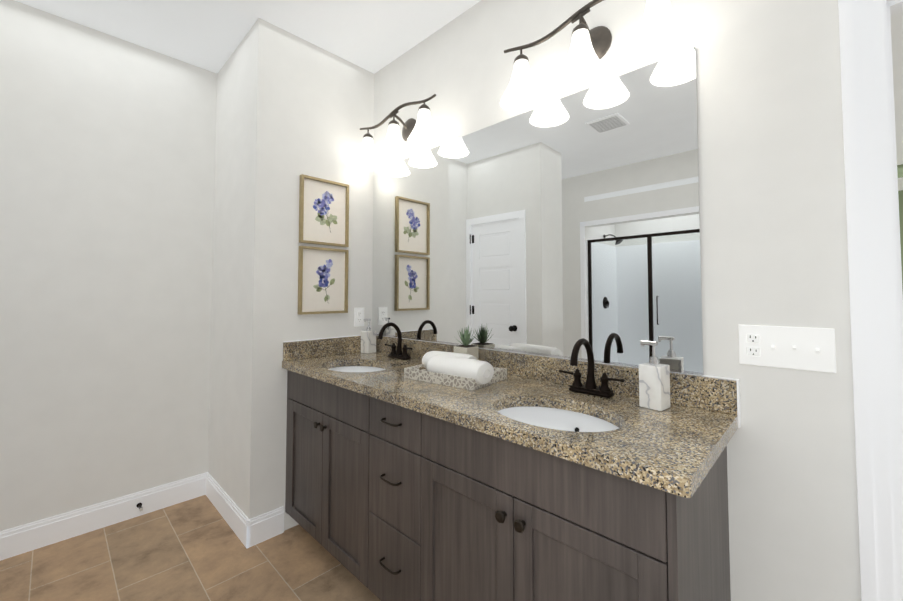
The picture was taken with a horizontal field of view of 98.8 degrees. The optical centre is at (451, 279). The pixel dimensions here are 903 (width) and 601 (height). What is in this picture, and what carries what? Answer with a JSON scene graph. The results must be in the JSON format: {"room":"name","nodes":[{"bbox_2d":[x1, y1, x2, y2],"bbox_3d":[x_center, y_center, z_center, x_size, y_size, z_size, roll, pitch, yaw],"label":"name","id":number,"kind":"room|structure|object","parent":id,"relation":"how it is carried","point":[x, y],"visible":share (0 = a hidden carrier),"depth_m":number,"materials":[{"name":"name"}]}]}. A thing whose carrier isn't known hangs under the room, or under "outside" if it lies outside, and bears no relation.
{"room":"bathroom","nodes":[
{"label":"bathroom","id":0,"kind":"room"},
{"bbox_2d":[0,0,216,530],"bbox_3d":[-2.462,-0.036,1.689,0.120,2.740,2.460,-2,-3,44],"label":"wall","id":1,"kind":"structure","parent":0,"point":[107,162],"depth_m":2.13,"materials":[{"name":"paint"}]},
{"bbox_2d":[0,473,203,560],"bbox_3d":[-1.917,1.284,2.104,0.014,0.132,1.035,-2,-3,44],"label":"baseboard","id":2,"kind":"structure","parent":1,"relation":"attached to","point":[21,539],"depth_m":2.09,"materials":[{"name":"white wood"}]},
{"bbox_2d":[137,503,142,511],"bbox_3d":[-1.766,1.292,2.197,0.070,0.026,0.026,-2,-3,44],"label":"door stop","id":3,"kind":"object","parent":2,"relation":"attached to","point":[139,505],"visible":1,"depth_m":2.20,"materials":[{"name":"brown metal"}]},
{"bbox_2d":[0,495,380,600],"bbox_3d":[-0.736,1.295,-0.152,5.090,0.060,4.200,-2,-3,44],"label":"floor","id":4,"kind":"structure","parent":0,"point":[195,549],"depth_m":1.81,"materials":[{"name":"tile"}]},
{"bbox_2d":[282,367,730,600],"bbox_3d":[-0.040,0.897,1.620,1.892,0.870,0.584,-2,-3,44],"label":"bathroom vanity","id":5,"kind":"object","parent":4,"relation":"on","point":[532,477],"depth_m":1.16,"materials":[{"name":"brown wood"}]},
{"bbox_2d":[282,351,740,502],"bbox_3d":[-0.026,0.441,1.630,1.926,0.038,0.577,-2,-3,44],"label":"countertop","id":6,"kind":"structure","parent":5,"relation":"on","point":[678,446],"depth_m":1.13,"materials":[{"name":"brown stone"}]},
{"bbox_2d":[330,359,385,374],"bbox_3d":[-0.483,0.540,1.968,0.466,0.158,0.363,-2,-3,44],"label":"sink","id":7,"kind":"object","parent":6,"relation":"in","point":[350,368],"depth_m":2.14,"materials":[{"name":"white ceramic"}]},
{"bbox_2d":[361,318,375,353],"bbox_3d":[-0.516,0.346,2.397,0.074,0.209,0.068,-1,-3,34],"label":"soap dispenser","id":8,"kind":"object","parent":6,"relation":"on","point":[368,340],"visible":0.98,"depth_m":2.37,"materials":[{"name":"white stone"}]},
{"bbox_2d":[378,322,412,359],"bbox_3d":[-0.335,0.338,2.141,0.244,0.204,0.168,-2,-3,44],"label":"faucet","id":9,"kind":"object","parent":6,"relation":"on","point":[398,353],"visible":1,"depth_m":2.16,"materials":[{"name":"brown metal"}]},
{"bbox_2d":[404,351,506,389],"bbox_3d":[0.018,0.372,1.662,0.402,0.101,0.256,-2,-3,37],"label":"tray","id":10,"kind":"object","parent":6,"relation":"on","point":[463,371],"visible":1,"depth_m":1.55,"materials":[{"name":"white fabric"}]},
{"bbox_2d":[454,325,477,359],"bbox_3d":[0.069,0.321,1.847,0.100,0.216,0.087,-2,-3,44],"label":"succulent","id":11,"kind":"object","parent":6,"relation":"on","point":[466,347],"visible":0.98,"depth_m":1.83,"materials":[{"name":"plant"}]},
{"bbox_2d":[486,395,629,438],"bbox_3d":[0.317,0.510,1.191,0.466,0.158,0.363,-2,-3,44],"label":"sink","id":12,"kind":"object","parent":6,"relation":"in","point":[572,420],"depth_m":1.33,"materials":[{"name":"white ceramic"}]},
{"bbox_2d":[559,338,623,397],"bbox_3d":[0.465,0.309,1.365,0.244,0.204,0.168,-2,-3,44],"label":"faucet","id":13,"kind":"object","parent":6,"relation":"on","point":[589,387],"visible":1,"depth_m":1.39,"materials":[{"name":"brown metal"}]},
{"bbox_2d":[639,340,669,410],"bbox_3d":[0.647,0.302,1.241,0.068,0.209,0.074,2,-3,-38],"label":"soap dispenser","id":14,"kind":"object","parent":6,"relation":"on","point":[654,384],"visible":1,"depth_m":1.22,"materials":[{"name":"white stone"}]},
{"bbox_2d":[15,0,480,73],"bbox_3d":[-0.715,-1.502,-0.025,5.090,0.060,4.260,-2,-3,44],"label":"ceiling","id":15,"kind":"structure","parent":0,"point":[374,36],"depth_m":2.09,"materials":[{"name":"paint"}]},
{"bbox_2d":[208,18,373,530],"bbox_3d":[-1.039,-0.001,2.614,0.870,2.740,0.850,-2,-3,44],"label":"wall","id":16,"kind":"structure","parent":0,"point":[291,108],"depth_m":2.17,"materials":[{"name":"paint"}]},
{"bbox_2d":[204,472,263,547],"bbox_3d":[-1.271,1.288,2.208,0.734,0.132,0.044,-2,-3,44],"label":"baseboard","id":17,"kind":"structure","parent":16,"relation":"attached to","point":[247,530],"depth_m":2.08,"materials":[{"name":"white wood"}]},
{"bbox_2d":[283,335,360,358],"bbox_3d":[-0.714,0.397,2.290,0.020,0.100,0.552,-2,-3,44],"label":"backsplash","id":18,"kind":"structure","parent":16,"relation":"attached to","point":[298,349],"depth_m":2.23,"materials":[{"name":"brown stone"}]},
{"bbox_2d":[298,246,348,314],"bbox_3d":[-0.746,0.006,2.269,0.029,0.384,0.300,-2,-3,44],"label":"picture","id":19,"kind":"object","parent":16,"relation":"attached to","point":[322,280],"visible":1,"depth_m":2.27,"materials":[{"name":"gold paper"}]},
{"bbox_2d":[299,174,348,246],"bbox_3d":[-0.746,-0.397,2.284,0.029,0.384,0.300,-2,-3,44],"label":"picture","id":20,"kind":"object","parent":16,"relation":"attached to","point":[323,211],"visible":1,"depth_m":2.28,"materials":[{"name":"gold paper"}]},
{"bbox_2d":[354,308,363,326],"bbox_3d":[-0.582,0.235,2.445,0.008,0.118,0.072,-2,-3,44],"label":"outlet","id":21,"kind":"object","parent":16,"relation":"attached to","point":[358,316],"visible":1,"depth_m":2.44,"materials":[{"name":"white plastic"}]},
{"bbox_2d":[376,335,739,414],"bbox_3d":[0.168,0.379,1.832,1.926,0.100,0.020,-2,-3,44],"label":"backsplash","id":22,"kind":"structure","parent":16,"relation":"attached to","point":[713,393],"depth_m":1.45,"materials":[{"name":"brown stone"}]},
{"bbox_2d":[454,345,477,359],"bbox_3d":[0.070,0.372,1.846,0.086,0.114,0.086,-2,-3,44],"label":"pot","id":23,"kind":"object","parent":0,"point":[465,349],"depth_m":1.82,"materials":[{"name":"ceramic"}]},
{"bbox_2d":[374,0,860,600],"bbox_3d":[0.330,-0.032,1.792,2.241,2.740,0.120,-2,-3,44],"label":"wall","id":24,"kind":"structure","parent":0,"point":[772,184],"depth_m":1.14,"materials":[{"name":"paint"}]},
{"bbox_2d":[353,94,440,168],"bbox_3d":[-0.319,-0.847,2.225,0.696,0.263,0.208,-2,-3,44],"label":"sconce","id":25,"kind":"object","parent":24,"relation":"attached to","point":[420,132],"visible":1,"depth_m":2.19,"materials":[{"name":"white glass"}]},
{"bbox_2d":[372,47,703,374],"bbox_3d":[0.145,-0.206,1.886,1.828,1.066,0.010,-2,-3,44],"label":"vanity mirror","id":26,"kind":"object","parent":24,"relation":"attached to","point":[560,228],"visible":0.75,"depth_m":1.58,"materials":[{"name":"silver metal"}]},
{"bbox_2d":[500,0,689,111],"bbox_3d":[0.488,-0.877,1.441,0.696,0.263,0.208,-2,-3,44],"label":"sconce","id":27,"kind":"object","parent":24,"relation":"attached to","point":[663,32],"visible":0.98,"depth_m":1.42,"materials":[{"name":"white glass"}]},
{"bbox_2d":[738,325,835,372],"bbox_3d":[0.940,0.190,1.094,0.206,0.117,0.018,-2,-3,44],"label":"switch plate","id":28,"kind":"object","parent":24,"relation":"attached to","point":[806,348],"visible":1,"depth_m":1.08,"materials":[{"name":"white plastic"}]},
{"bbox_2d":[891,12,902,164],"bbox_3d":[3.359,-1.546,3.704,8.200,0.090,6.760,-2,-3,44],"label":"ceiling","id":29,"kind":"structure","parent":0,"point":[897,36],"depth_m":2.92,"materials":[{"name":"paint"}]},
{"bbox_2d":[897,164,902,190],"bbox_3d":[5.399,-1.338,5.796,8.200,0.170,0.906,-2,-3,44],"label":"ceiling soffit","id":30,"kind":"structure","parent":0,"point":[900,176],"depth_m":4.90,"materials":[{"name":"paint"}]},
{"bbox_2d":[898,190,902,289],"bbox_3d":[5.756,0.000,6.114,8.440,3.000,0.120,-2,-3,44],"label":"wall","id":31,"kind":"structure","parent":0,"point":[900,195],"depth_m":5.47,"materials":[{"name":"paint"}]},
{"bbox_3d":[1.437,-1.095,0.756,0.844,0.695,0.120,-2,-3,44],"label":"wall","id":32,"kind":"structure","parent":0,"visible":0},
{"bbox_2d":[838,0,902,600],"bbox_3d":[1.437,0.239,0.706,0.984,2.115,0.164,-2,-3,44],"label":"door frame","id":33,"kind":"structure","parent":32,"relation":"attached to","point":[873,236],"depth_m":0.97,"materials":[{"name":"white wood"}]}
]}

